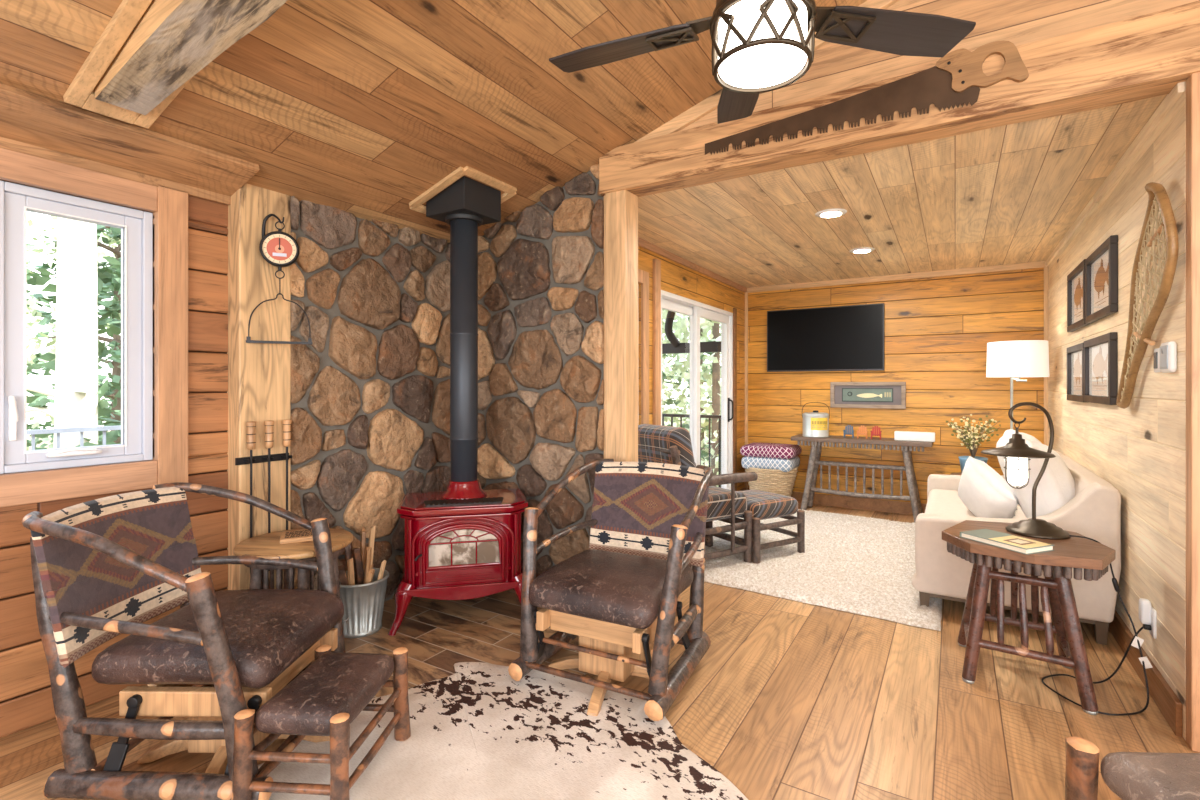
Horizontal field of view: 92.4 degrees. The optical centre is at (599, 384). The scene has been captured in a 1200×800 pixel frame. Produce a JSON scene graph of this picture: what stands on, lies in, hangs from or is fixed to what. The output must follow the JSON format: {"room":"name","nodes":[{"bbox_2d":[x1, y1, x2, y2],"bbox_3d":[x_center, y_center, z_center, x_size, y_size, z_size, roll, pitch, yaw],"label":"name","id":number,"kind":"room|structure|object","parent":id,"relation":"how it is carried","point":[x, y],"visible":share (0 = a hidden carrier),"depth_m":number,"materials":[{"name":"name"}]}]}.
{"room":"cabin living room","nodes":[
{"label":"cabin living room","id":0,"kind":"room"},
{"bbox_2d":[0,179,227,737],"bbox_3d":[-2.890,0.145,1.162,0.140,2.330,3.940,0,0,32],"label":"wall","id":1,"kind":"structure","parent":0,"point":[26,701],"depth_m":2.66,"materials":[{"name":"brown wood"}]},
{"bbox_2d":[0,148,187,506],"bbox_3d":[-2.398,-0.215,1.897,0.125,1.331,1.784,0,0,32],"label":"window","id":2,"kind":"structure","parent":1,"relation":"in","point":[136,226],"depth_m":2.44,"materials":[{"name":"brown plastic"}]},
{"bbox_2d":[0,83,259,204],"bbox_3d":[-2.713,-0.943,1.053,0.277,0.147,3.940,0,0,32],"label":"ceiling beam","id":3,"kind":"structure","parent":1,"relation":"attached to","point":[32,124],"depth_m":2.29,"materials":[{"name":"brown wood"}]},
{"bbox_2d":[227,183,290,589],"bbox_3d":[-1.702,0.160,2.873,0.125,2.300,0.250,0,0,32],"label":"wooden post","id":4,"kind":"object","parent":1,"relation":"attached to","point":[259,374],"depth_m":2.80,"materials":[{"name":"brown wood"}]},
{"bbox_2d":[235,453,291,464],"bbox_3d":[-1.636,0.362,2.813,0.050,0.035,0.257,0,0,32],"label":"rail","id":5,"kind":"object","parent":1,"relation":"attached to","point":[282,456],"visible":0.91,"depth_m":2.81,"materials":[{"name":"black metal"}]},
{"bbox_2d":[246,421,255,573],"bbox_3d":[-1.659,0.551,2.747,0.056,0.757,0.044,0,0,-26],"label":"tool","id":6,"kind":"object","parent":5,"relation":"hanging from","point":[251,444],"visible":0.8,"depth_m":2.74,"materials":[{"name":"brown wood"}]},
{"bbox_2d":[264,420,273,570],"bbox_3d":[-1.620,0.541,2.816,0.082,0.737,0.044,0,0,-32],"label":"tool","id":7,"kind":"object","parent":5,"relation":"hanging from","point":[269,424],"visible":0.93,"depth_m":2.81,"materials":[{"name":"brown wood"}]},
{"bbox_2d":[282,419,291,529],"bbox_3d":[-1.573,0.541,2.891,0.072,0.737,0.070,0,0,32],"label":"tool","id":8,"kind":"object","parent":5,"relation":"hanging from","point":[286,424],"visible":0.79,"depth_m":2.88,"materials":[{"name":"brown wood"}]},
{"bbox_2d":[246,221,312,344],"bbox_3d":[-1.573,-0.503,2.825,0.286,0.602,0.054,0,0,-24],"label":"scale","id":9,"kind":"object","parent":1,"relation":"attached to","point":[278,248],"visible":1,"depth_m":2.81,"materials":[{"name":"black metal"}]},
{"bbox_2d":[290,196,450,601],"bbox_3d":[-1.285,0.165,3.511,0.184,2.290,1.281,0,0,32],"label":"stone wall","id":10,"kind":"structure","parent":0,"point":[370,395],"depth_m":3.33,"materials":[{"name":"brown stone"}]},
{"bbox_2d":[0,0,866,242],"bbox_3d":[-0.853,-1.564,0.782,4.074,1.352,5.635,0,0,32],"label":"ceiling","id":11,"kind":"structure","parent":0,"point":[360,108],"depth_m":2.45,"materials":[{"name":"brown wood"}]},
{"bbox_2d":[63,0,193,127],"bbox_3d":[-0.981,-1.333,1.650,2.009,0.654,0.303,0,0,32],"label":"surround","id":12,"kind":"object","parent":11,"relation":"attached to","point":[80,92],"visible":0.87,"depth_m":1.96,"materials":[{"name":"brown wood"}]},
{"bbox_2d":[95,0,286,114],"bbox_3d":[-0.921,-1.353,1.648,1.900,0.674,0.254,0,0,32],"label":"roof beam","id":13,"kind":"structure","parent":11,"relation":"attached to","point":[172,41],"depth_m":1.87,"materials":[{"name":"brown wood"}]},
{"bbox_2d":[549,0,975,123],"bbox_3d":[0.428,-1.332,1.641,1.275,0.861,1.281,0,0,32],"label":"ceiling fan","id":14,"kind":"object","parent":11,"relation":"hanging from","point":[757,44],"visible":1,"depth_m":1.69,"materials":[{"name":"brown wood"}]},
{"bbox_2d":[477,164,603,577],"bbox_3d":[-0.453,-0.010,3.730,1.171,2.641,0.178,0,0,32],"label":"stone wall","id":15,"kind":"structure","parent":0,"point":[541,270],"depth_m":3.60,"materials":[{"name":"brown stone"}]},
{"bbox_2d":[0,503,1199,799],"bbox_3d":[0.952,1.356,1.827,6.300,0.108,9.310,0,0,32],"label":"floor","id":16,"kind":"structure","parent":0,"point":[788,699],"depth_m":2.37,"materials":[{"name":"brown wood"}]},
{"bbox_2d":[22,482,344,799],"bbox_3d":[-1.392,0.851,2.059,0.826,0.906,0.779,0,0,1],"label":"glider chair","id":17,"kind":"object","parent":16,"relation":"on","point":[103,568],"visible":0.94,"depth_m":1.81,"materials":[{"name":"brown wood"}]},
{"bbox_2d":[233,528,352,670],"bbox_3d":[-1.386,1.002,2.619,0.480,0.587,0.480,0,0,7],"label":"side table","id":18,"kind":"object","parent":16,"relation":"on","point":[267,546],"visible":0.3,"depth_m":2.51,"materials":[{"name":"brown wood"}]},
{"bbox_2d":[280,529,312,543],"bbox_3d":[-1.388,0.696,2.653,0.150,0.023,0.160,0,0,-26],"label":"wooden sign","id":19,"kind":"object","parent":18,"relation":"on","point":[296,536],"visible":0.88,"depth_m":2.61,"materials":[{"name":"brown wood"}]},
{"bbox_2d":[339,568,388,637],"bbox_3d":[-1.280,1.160,3.065,0.294,0.284,0.294,0,0,32],"label":"metal bucket","id":20,"kind":"object","parent":16,"relation":"on","point":[363,604],"visible":0.66,"depth_m":2.96,"materials":[{"name":"metal"}]},
{"bbox_2d":[347,558,354,584],"bbox_3d":[-1.307,1.090,3.038,0.037,0.379,0.093,0,0,-7],"label":"stick","id":21,"kind":"object","parent":20,"relation":"in","point":[350,565],"visible":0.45,"depth_m":3.01,"materials":[{"name":"brown wood"}]},
{"bbox_2d":[352,548,363,584],"bbox_3d":[-1.275,1.071,3.071,0.046,0.417,0.113,0,0,22],"label":"stick","id":22,"kind":"object","parent":20,"relation":"in","point":[357,557],"visible":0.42,"depth_m":3.04,"materials":[{"name":"brown wood"}]},
{"bbox_2d":[361,527,365,571],"bbox_3d":[-1.282,1.030,3.112,0.028,0.500,0.091,0,0,-21],"label":"stick","id":23,"kind":"object","parent":20,"relation":"in","point":[363,532],"visible":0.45,"depth_m":3.12,"materials":[{"name":"brown wood"}]},
{"bbox_2d":[364,547,371,583],"bbox_3d":[-1.228,1.060,3.022,0.028,0.440,0.111,0,0,-40],"label":"stick","id":24,"kind":"object","parent":20,"relation":"in","point":[368,549],"visible":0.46,"depth_m":2.99,"materials":[{"name":"brown wood"}]},
{"bbox_2d":[368,525,375,563],"bbox_3d":[-1.237,1.014,3.074,0.077,0.532,0.040,0,0,-8],"label":"stick","id":25,"kind":"object","parent":20,"relation":"in","point":[372,530],"visible":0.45,"depth_m":3.06,"materials":[{"name":"brown wood"}]},
{"bbox_2d":[388,478,527,635],"bbox_3d":[-0.785,0.933,3.320,0.772,0.752,0.528,0,0,-13],"label":"wood stove","id":26,"kind":"object","parent":16,"relation":"on","point":[462,541],"visible":0.89,"depth_m":3.11,"materials":[{"name":"metal"}]},
{"bbox_2d":[409,166,516,481],"bbox_3d":[-0.799,-0.305,3.380,0.462,1.746,0.460,0,0,32],"label":"pipe","id":27,"kind":"object","parent":26,"relation":"attached to","point":[467,204],"visible":0.98,"depth_m":3.31,"materials":[{"name":"black metal"}]},
{"bbox_2d":[258,662,747,799],"bbox_3d":[-0.286,1.298,1.616,2.065,0.006,1.850,0,0,32],"label":"cowhide rug","id":28,"kind":"object","parent":16,"relation":"on","point":[478,732],"visible":0.7,"depth_m":2.04,"materials":[{"name":"beige fur"}]},
{"bbox_2d":[231,644,410,799],"bbox_3d":[-0.886,1.125,1.893,0.360,0.337,0.501,0,0,4],"label":"footstool","id":29,"kind":"object","parent":28,"relation":"on","point":[329,694],"visible":1,"depth_m":1.75,"materials":[{"name":"brown leather"}]},
{"bbox_2d":[508,459,712,720],"bbox_3d":[0.100,0.851,2.650,0.779,0.906,0.826,0,0,28],"label":"glider chair","id":30,"kind":"object","parent":16,"relation":"on","point":[620,595],"visible":1,"depth_m":2.50,"materials":[{"name":"brown leather"}]},
{"bbox_2d":[745,467,797,496],"bbox_3d":[1.854,1.094,6.236,0.555,0.433,0.555,0,0,-36],"label":"woven basket","id":31,"kind":"object","parent":16,"relation":"on","point":[776,481],"visible":0.45,"depth_m":6.02,"materials":[{"name":"beige wicker"}]},
{"bbox_2d":[741,456,799,471],"bbox_3d":[1.854,0.835,6.236,0.530,0.154,0.470,0,0,32],"label":"folded blanket","id":32,"kind":"object","parent":31,"relation":"in","point":[785,465],"visible":0.66,"depth_m":6.04,"materials":[{"name":"grey fabric"}]},
{"bbox_2d":[740,443,800,458],"bbox_3d":[1.854,0.710,6.236,0.560,0.132,0.470,0,0,32],"label":"folded blanket","id":33,"kind":"object","parent":32,"relation":"on","point":[764,450],"visible":1,"depth_m":6.06,"materials":[{"name":"red fabric"}]},
{"bbox_2d":[691,509,941,630],"bbox_3d":[1.683,1.282,4.669,1.968,0.047,2.630,0,0,32],"label":"shag rug","id":34,"kind":"object","parent":16,"relation":"on","point":[860,565],"visible":0.56,"depth_m":3.98,"materials":[{"name":"beige carpet"}]},
{"bbox_2d":[638,424,757,566],"bbox_3d":[0.634,0.786,4.250,0.747,0.990,0.733,0,0,-31],"label":"plaid armchair","id":35,"kind":"object","parent":34,"relation":"on","point":[656,443],"visible":0.43,"depth_m":4.04,"materials":[{"name":"fabric"}]},
{"bbox_2d":[638,424,695,467],"bbox_3d":[0.461,0.562,4.147,0.204,0.540,0.560,-14,7,-31],"label":"cushion","id":36,"kind":"object","parent":35,"relation":"on","point":[655,442],"depth_m":3.97,"materials":[{"name":"fabric"}]},
{"bbox_2d":[706,486,746,521],"bbox_3d":[0.688,0.872,4.285,0.600,0.190,0.580,0,0,-31],"label":"seat cushion","id":37,"kind":"object","parent":35,"relation":"on","point":[719,499],"depth_m":4.09,"materials":[{"name":"fabric"}]},
{"bbox_2d":[705,490,804,563],"bbox_3d":[1.199,1.065,4.471,0.547,0.431,0.566,0,0,-31],"label":"footstool","id":38,"kind":"object","parent":34,"relation":"on","point":[763,505],"visible":0.74,"depth_m":4.30,"materials":[{"name":"fabric"}]},
{"bbox_2d":[737,490,797,519],"bbox_3d":[1.198,0.927,4.471,0.500,0.156,0.480,0,0,-31],"label":"cushion","id":39,"kind":"object","parent":38,"relation":"on","point":[763,505],"depth_m":4.30,"materials":[{"name":"fabric"}]},
{"bbox_2d":[791,434,932,522],"bbox_3d":[2.617,0.922,5.788,1.270,0.774,0.380,0,0,32],"label":"console table","id":40,"kind":"object","parent":16,"relation":"on","point":[817,443],"visible":0.98,"depth_m":5.72,"materials":[{"name":"brown wood"}]},
{"bbox_2d":[802,402,829,436],"bbox_3d":[2.244,0.357,5.984,0.278,0.356,0.262,0,0,32],"label":"metal can","id":41,"kind":"object","parent":40,"relation":"on","point":[815,423],"visible":1,"depth_m":5.88,"materials":[{"name":"metal"}]},
{"bbox_2d":[894,431,934,441],"bbox_3d":[3.003,0.490,5.491,0.340,0.088,0.080,0,0,32],"label":"box","id":42,"kind":"object","parent":40,"relation":"on","point":[898,435],"visible":1,"depth_m":5.46,"materials":[{"name":"plastic"}]},
{"bbox_2d":[912,429,1120,644],"bbox_3d":[2.697,0.825,3.882,0.940,0.971,1.900,0,0,32],"label":"sofa","id":43,"kind":"object","parent":16,"relation":"on","point":[1069,496],"visible":0.55,"depth_m":3.15,"materials":[{"name":"beige fabric"}]},
{"bbox_2d":[925,489,1025,518],"bbox_3d":[2.599,0.925,3.942,0.640,0.179,1.580,0,0,32],"label":"seat cushion","id":44,"kind":"object","parent":43,"relation":"on","point":[940,501],"depth_m":4.02,"materials":[{"name":"beige fabric"}]},
{"bbox_2d":[958,456,1018,518],"bbox_3d":[2.436,0.695,3.620,0.273,0.492,0.500,0,0,-18],"label":"throw pillow","id":45,"kind":"object","parent":43,"relation":"on","point":[983,491],"visible":0.87,"depth_m":3.52,"materials":[{"name":"white fabric"}]},
{"bbox_2d":[996,429,1040,483],"bbox_3d":[3.069,0.610,4.122,0.372,0.541,0.765,0,0,32],"label":"cushion","id":46,"kind":"object","parent":43,"relation":"on","point":[1007,434],"depth_m":4.08,"materials":[{"name":"beige fabric"}]},
{"bbox_2d":[1003,437,1074,517],"bbox_3d":[2.649,0.610,3.442,0.372,0.541,0.765,0,0,32],"label":"cushion","id":47,"kind":"object","parent":43,"relation":"on","point":[1056,487],"depth_m":3.15,"materials":[{"name":"beige fabric"}]},
{"bbox_2d":[986,340,1048,429],"bbox_3d":[3.449,0.477,4.757,0.424,1.665,0.424,0,0,32],"label":"floor lamp","id":48,"kind":"object","parent":16,"relation":"on","point":[1020,358],"visible":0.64,"depth_m":4.60,"materials":[{"name":"white fabric"}]},
{"bbox_2d":[942,520,1115,714],"bbox_3d":[1.915,0.999,2.610,0.621,0.622,0.613,0,0,32],"label":"end table","id":49,"kind":"object","parent":16,"relation":"on","point":[1077,553],"visible":0.9,"depth_m":2.47,"materials":[{"name":"brown wood"}]},
{"bbox_2d":[960,529,1054,554],"bbox_3d":[1.757,0.675,2.494,0.170,0.024,0.292,0,0,-20],"label":"hardcover book","id":50,"kind":"object","parent":49,"relation":"on","point":[1018,544],"visible":1,"depth_m":2.45,"materials":[{"name":"paper"}]},
{"bbox_2d":[989,535,1050,547],"bbox_3d":[1.778,0.664,2.438,0.156,0.001,0.158,0,0,-20],"label":"picture","id":51,"kind":"object","parent":50,"relation":"on","point":[1006,541],"depth_m":2.43},
{"bbox_2d":[981,402,1152,715],"bbox_3d":[2.075,0.695,2.498,0.554,1.231,0.639,0,0,0],"label":"table lamp","id":52,"kind":"object","parent":49,"relation":"on","point":[1016,453],"depth_m":2.63,"materials":[{"name":"brown metal"}]},
{"bbox_2d":[1006,457,1027,485],"bbox_3d":[1.940,0.385,2.675,0.082,0.170,0.082,0,0,0],"label":"glass jar","id":53,"kind":"object","parent":52,"relation":"on","point":[1016,468],"depth_m":2.64,"materials":[{"name":"white glass"}]},
{"bbox_2d":[981,423,1055,457],"bbox_3d":[1.940,0.247,2.675,0.284,0.152,0.284,0,0,0],"label":"hood","id":54,"kind":"object","parent":52,"relation":"attached to","point":[1016,447],"depth_m":2.64,"materials":[{"name":"brown metal"}]},
{"bbox_2d":[1065,736,1199,799],"bbox_3d":[1.467,1.092,1.263,0.608,0.411,0.438,0,0,0],"label":"footstool","id":55,"kind":"object","parent":16,"relation":"on","point":[1130,775],"visible":1,"depth_m":1.36,"materials":[{"name":"brown leather"}]},
{"bbox_3d":[3.294,1.055,5.076,0.350,0.514,0.350,0,0,32],"label":"plant stand","id":56,"kind":"object","parent":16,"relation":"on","visible":0},
{"bbox_2d":[946,414,1000,472],"bbox_3d":[3.285,0.525,5.078,0.350,0.546,0.488,0,0,-12],"label":"potted plant","id":57,"kind":"object","parent":56,"relation":"on","point":[968,437],"visible":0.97,"depth_m":5.06,"materials":[{"name":"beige plant"}]},
{"bbox_2d":[638,246,744,490],"bbox_3d":[0.708,0.090,5.225,0.120,2.440,3.585,0,0,32],"label":"wall","id":58,"kind":"structure","parent":0,"point":[676,278],"depth_m":5.40,"materials":[{"name":"orange wood"}]},
{"bbox_2d":[638,269,648,423],"bbox_3d":[0.124,-0.050,4.143,0.022,1.680,0.980,0,0,32],"label":"trim","id":59,"kind":"structure","parent":58,"relation":"in","point":[643,276],"depth_m":4.48,"materials":[{"name":"brown wood"}]},
{"bbox_2d":[653,259,660,424],"bbox_3d":[0.462,0.145,4.686,0.028,2.330,0.100,0,0,32],"label":"stud","id":60,"kind":"object","parent":58,"relation":"attached to","point":[656,263],"visible":0.56,"depth_m":4.65,"materials":[{"name":"brown wood"}]},
{"bbox_2d":[638,237,746,292],"bbox_3d":[0.769,-1.103,5.188,0.022,0.055,3.585,0,0,32],"label":"crown molding","id":61,"kind":"structure","parent":58,"relation":"attached to","point":[642,243],"depth_m":5.18,"materials":[{"name":"brown wood"}]},
{"bbox_2d":[661,290,732,489],"bbox_3d":[0.938,0.260,5.550,0.150,2.100,1.830,0,0,32],"label":"door","id":62,"kind":"structure","parent":58,"relation":"in","point":[672,302],"depth_m":5.55,"materials":[{"name":"white plastic"}]},
{"bbox_2d":[733,308,736,490],"bbox_3d":[1.494,0.230,6.364,0.020,2.160,0.080,0,0,32],"label":"door frame","id":63,"kind":"structure","parent":58,"relation":"attached to","point":[734,309],"depth_m":6.35,"materials":[{"name":"brown wood"}]},
{"bbox_3d":[0.238,-1.010,5.583,1.037,0.080,3.650,0,0,32],"label":"soffit","id":64,"kind":"structure","parent":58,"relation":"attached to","visible":0},
{"bbox_2d":[662,311,720,353],"bbox_3d":[1.033,-0.689,6.890,0.917,0.598,0.310,0,0,32],"label":"brace","id":65,"kind":"object","parent":64,"relation":"attached to","point":[674,347],"visible":0.74,"depth_m":6.91,"materials":[{"name":"brown paint"}]},
{"bbox_2d":[748,267,1043,503],"bbox_3d":[2.901,0.090,6.013,3.023,2.440,0.060,0,0,32],"label":"wall","id":66,"kind":"structure","parent":0,"point":[938,330],"depth_m":5.80,"materials":[{"name":"orange wood"}]},
{"bbox_2d":[745,292,747,489],"bbox_3d":[1.705,0.115,6.696,0.030,2.390,0.035,0,0,32],"label":"trim","id":67,"kind":"structure","parent":66,"relation":"attached to","point":[746,293],"depth_m":6.68,"materials":[{"name":"brown wood"}]},
{"bbox_2d":[767,303,883,371],"bbox_3d":[2.421,-0.495,6.241,1.200,0.690,0.056,0,0,32],"label":"television","id":68,"kind":"object","parent":66,"relation":"attached to","point":[837,338],"visible":1,"depth_m":6.19,"materials":[{"name":"black"}]},
{"bbox_2d":[748,487,926,514],"bbox_3d":[2.888,1.250,5.973,2.803,0.120,0.020,0,0,32],"label":"baseboard","id":69,"kind":"structure","parent":66,"relation":"attached to","point":[819,499],"depth_m":6.05,"materials":[{"name":"brown wood"}]},
{"bbox_2d":[830,382,905,408],"bbox_3d":[2.796,0.105,6.021,0.720,0.274,0.035,0,0,32],"label":"framed picture","id":70,"kind":"object","parent":66,"relation":"attached to","point":[887,395],"visible":1,"depth_m":6.01,"materials":[{"name":"grey wood"}]},
{"bbox_2d":[747,261,1044,292],"bbox_3d":[2.888,-1.103,5.973,2.803,0.055,0.022,0,0,32],"label":"crown molding","id":71,"kind":"structure","parent":66,"relation":"attached to","point":[1041,264],"depth_m":5.83,"materials":[{"name":"brown wood"}]},
{"bbox_2d":[1044,266,1047,445],"bbox_3d":[4.065,0.115,5.241,0.030,2.390,0.030,0,0,32],"label":"trim","id":72,"kind":"structure","parent":66,"relation":"attached to","point":[1045,267],"depth_m":5.23,"materials":[{"name":"brown wood"}]},
{"bbox_2d":[638,94,1166,287],"bbox_3d":[1.978,-1.170,4.499,3.003,0.080,3.685,0,0,32],"label":"ceiling","id":73,"kind":"structure","parent":0,"point":[1006,194],"depth_m":3.64,"materials":[{"name":"brown wood"}]},
{"bbox_2d":[815,208,846,217],"bbox_3d":[1.517,-1.126,3.776,0.196,0.016,0.196,0,0,32],"label":"recessed light","id":74,"kind":"object","parent":73,"relation":"in","point":[836,212],"visible":1,"depth_m":3.76,"materials":[{"name":"white plastic"}]},
{"bbox_2d":[678,0,1198,131],"bbox_3d":[2.041,-0.457,2.239,4.680,3.534,0.095,0,0,32],"label":"wall","id":75,"kind":"structure","parent":0,"point":[834,67],"depth_m":2.47,"materials":[{"name":"brown wood"}]},
{"bbox_2d":[604,190,637,461],"bbox_3d":[0.116,0.095,3.390,0.165,2.430,0.160,0,0,32],"label":"post","id":76,"kind":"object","parent":75,"relation":"attached to","point":[620,207],"depth_m":3.32,"materials":[{"name":"brown wood"}]},
{"bbox_2d":[634,0,898,142],"bbox_3d":[1.191,-1.719,2.690,2.619,0.883,0.030,0,0,32],"label":"trim","id":77,"kind":"structure","parent":75,"relation":"attached to","point":[709,104],"depth_m":3.08,"materials":[{"name":"brown wood"}]},
{"bbox_2d":[599,0,1199,196],"bbox_3d":[1.221,-1.239,2.704,2.765,0.253,0.185,0,0,32],"label":"header beam","id":78,"kind":"structure","parent":75,"relation":"attached to","point":[1146,56],"depth_m":2.41,"materials":[{"name":"brown wood"}]},
{"bbox_2d":[705,40,1028,154],"bbox_3d":[1.125,-1.281,2.643,1.360,0.242,0.027,0,0,32],"label":"saw","id":79,"kind":"object","parent":78,"relation":"attached to","point":[957,78],"visible":1,"depth_m":2.50,"materials":[{"name":"metal"}]},
{"bbox_2d":[1186,72,1199,751],"bbox_3d":[2.203,0.095,2.044,0.160,2.430,0.064,0,0,32],"label":"trim","id":80,"kind":"structure","parent":75,"relation":"attached to","point":[1193,81],"depth_m":2.06,"materials":[{"name":"brown wood"}]},
{"bbox_2d":[1048,81,1185,739],"bbox_3d":[3.145,0.090,3.665,0.060,2.440,3.679,0,0,32],"label":"wall","id":81,"kind":"structure","parent":0,"point":[1139,448],"depth_m":2.57,"materials":[{"name":"brown wood"}]},
{"bbox_2d":[1067,342,1083,401],"bbox_3d":[3.234,-0.080,3.897,0.032,0.380,0.630,0,0,32],"label":"framed print","id":82,"kind":"object","parent":81,"relation":"attached to","point":[1075,354],"visible":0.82,"depth_m":3.94,"materials":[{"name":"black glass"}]},
{"bbox_2d":[1067,259,1088,331],"bbox_3d":[3.220,-0.585,3.873,0.032,0.410,0.645,0,0,32],"label":"framed print","id":83,"kind":"object","parent":81,"relation":"attached to","point":[1076,278],"visible":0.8,"depth_m":3.92,"materials":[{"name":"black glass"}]},
{"bbox_2d":[1084,332,1117,404],"bbox_3d":[2.870,-0.086,3.308,0.032,0.381,0.725,0,0,32],"label":"framed print","id":84,"kind":"object","parent":81,"relation":"attached to","point":[1100,352],"visible":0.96,"depth_m":3.25,"materials":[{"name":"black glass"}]},
{"bbox_2d":[1085,235,1117,323],"bbox_3d":[2.852,-0.580,3.278,0.032,0.400,0.675,0,0,32],"label":"framed print","id":85,"kind":"object","parent":81,"relation":"attached to","point":[1101,269],"visible":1,"depth_m":3.23,"materials":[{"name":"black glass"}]},
{"bbox_2d":[1045,82,1184,265],"bbox_3d":[3.111,-1.104,3.686,0.020,0.048,3.679,0,0,32],"label":"crown molding","id":86,"kind":"structure","parent":81,"relation":"attached to","point":[1178,90],"depth_m":2.75,"materials":[{"name":"brown wood"}]},
{"bbox_2d":[1109,610,1182,736],"bbox_3d":[3.117,1.248,3.696,0.020,0.125,3.655,0,0,32],"label":"baseboard","id":87,"kind":"structure","parent":81,"relation":"attached to","point":[1166,700],"depth_m":2.38,"materials":[{"name":"brown wood"}]},
{"bbox_2d":[1116,182,1178,408],"bbox_3d":[2.319,-0.349,2.470,0.054,0.924,0.825,0,0,32],"label":"snowshoe","id":88,"kind":"object","parent":81,"relation":"attached to","point":[1158,196],"visible":1,"depth_m":2.37,"materials":[{"name":"brown wood"}]},
{"bbox_2d":[1139,598,1156,638],"bbox_3d":[2.342,0.997,2.460,0.044,0.144,0.082,0,0,32],"label":"wall outlet","id":89,"kind":"object","parent":81,"relation":"attached to","point":[1147,613],"visible":1,"depth_m":2.45,"materials":[{"name":"white plastic"}]},
{"bbox_2d":[1154,348,1160,372],"bbox_3d":[2.306,-0.102,2.378,0.016,0.100,0.085,0,0,32],"label":"wall switch","id":90,"kind":"object","parent":81,"relation":"attached to","point":[1157,350],"visible":0.77,"depth_m":2.37,"materials":[{"name":"white plastic"}]},
{"bbox_2d":[1160,341,1176,372],"bbox_3d":[2.217,-0.108,2.245,0.027,0.120,0.130,0,0,32],"label":"thermostat","id":91,"kind":"object","parent":81,"relation":"attached to","point":[1168,350],"visible":1,"depth_m":2.21,"materials":[{"name":"white plastic"}]},
{"label":"outside","id":92,"kind":"structure","parent":0,"visible":0},
{"bbox_3d":[-2.687,1.405,3.804,4.130,0.090,9.650,0,0,32],"label":"deck","id":93,"kind":"object","parent":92,"visible":0},
{"bbox_2d":[27,425,120,449],"bbox_3d":[-3.767,0.859,5.794,0.070,1.002,6.970,0,0,32],"label":"deck railing","id":94,"kind":"object","parent":93,"relation":"on","point":[104,429],"visible":0.02,"depth_m":4.75,"materials":[{"name":"grey paint"}]},
{"bbox_2d":[662,414,720,486],"bbox_3d":[-0.200,0.859,7.763,3.970,1.002,0.070,0,0,32],"label":"deck railing","id":95,"kind":"object","parent":93,"relation":"on","point":[663,415],"visible":0.08,"depth_m":6.83,"materials":[{"name":"black metal"}]},
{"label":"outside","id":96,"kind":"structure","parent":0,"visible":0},
{"bbox_2d":[27,410,720,469],"bbox_3d":[5.255,3.860,8.508,120.000,0.100,140.000,0,0,32],"label":"terrain","id":97,"kind":"structure","parent":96,"point":[668,422],"depth_m":43.38,"materials":[{"name":"green plant"}]},
{"bbox_2d":[27,237,53,429],"bbox_3d":[-11.598,-1.335,10.162,4.127,10.411,3.809,0,0,11],"label":"conifer tree","id":98,"kind":"object","parent":97,"relation":"on","point":[31,247],"visible":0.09,"depth_m":10.89,"materials":[{"name":"green plant"}]},
{"bbox_2d":[27,217,97,448],"bbox_3d":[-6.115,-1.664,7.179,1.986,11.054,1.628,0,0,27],"label":"post","id":99,"kind":"object","parent":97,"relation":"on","point":[76,360],"visible":0.22,"depth_m":6.76,"materials":[{"name":"white wood"}]},
{"bbox_2d":[27,224,120,449],"bbox_3d":[-6.458,-0.664,7.963,3.296,9.053,3.431,0,0,-42],"label":"pine tree","id":100,"kind":"object","parent":97,"relation":"on","point":[109,277],"visible":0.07,"depth_m":7.55,"materials":[{"name":"green plant"}]},
{"bbox_2d":[27,229,120,449],"bbox_3d":[-12.010,-2.454,14.328,5.024,12.674,4.637,0,0,42],"label":"conifer tree","id":101,"kind":"object","parent":97,"relation":"on","point":[116,354],"visible":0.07,"depth_m":13.74,"materials":[{"name":"green plant"}]},
{"bbox_2d":[27,212,120,449],"bbox_3d":[-9.133,-0.056,7.631,3.706,7.830,6.720,0,0,22],"label":"leafy tree","id":102,"kind":"object","parent":97,"relation":"on","point":[31,302],"visible":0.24,"depth_m":9.06,"materials":[{"name":"green plant"}]},
{"bbox_2d":[662,324,689,428],"bbox_3d":[0.589,-2.007,15.434,4.306,11.769,4.666,0,0,22],"label":"conifer tree","id":103,"kind":"object","parent":97,"relation":"on","point":[664,377],"visible":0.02,"depth_m":15.16,"materials":[{"name":"green plant"}]},
{"bbox_2d":[662,310,720,487],"bbox_3d":[2.294,-0.260,10.065,3.910,8.242,7.065,0,0,-30],"label":"leafy tree","id":104,"kind":"object","parent":97,"relation":"on","point":[713,383],"visible":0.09,"depth_m":10.00,"materials":[{"name":"green plant"}]},
{"bbox_2d":[662,319,720,468],"bbox_3d":[2.778,-1.887,17.305,9.891,11.538,5.475,0,0,20],"label":"leafy tree","id":105,"kind":"object","parent":97,"relation":"on","point":[677,389],"visible":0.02,"depth_m":17.46,"materials":[{"name":"green plant"}]},
{"bbox_2d":[662,309,720,433],"bbox_3d":[0.845,-0.666,12.468,7.772,9.066,4.302,0,0,-40],"label":"leafy tree","id":106,"kind":"object","parent":97,"relation":"on","point":[686,335],"visible":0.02,"depth_m":12.14,"materials":[{"name":"green plant"}]},
{"bbox_2d":[664,317,720,470],"bbox_3d":[3.299,-2.007,13.886,4.306,11.769,4.666,0,0,-28],"label":"conifer tree","id":107,"kind":"object","parent":97,"relation":"on","point":[669,402],"visible":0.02,"depth_m":13.87,"materials":[{"name":"green plant"}]},
{"bbox_2d":[674,316,720,426],"bbox_3d":[3.840,-0.870,11.740,4.497,9.478,8.125,0,0,-30],"label":"leafy tree","id":108,"kind":"object","parent":97,"relation":"on","point":[680,404],"visible":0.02,"depth_m":11.68,"materials":[{"name":"green plant"}]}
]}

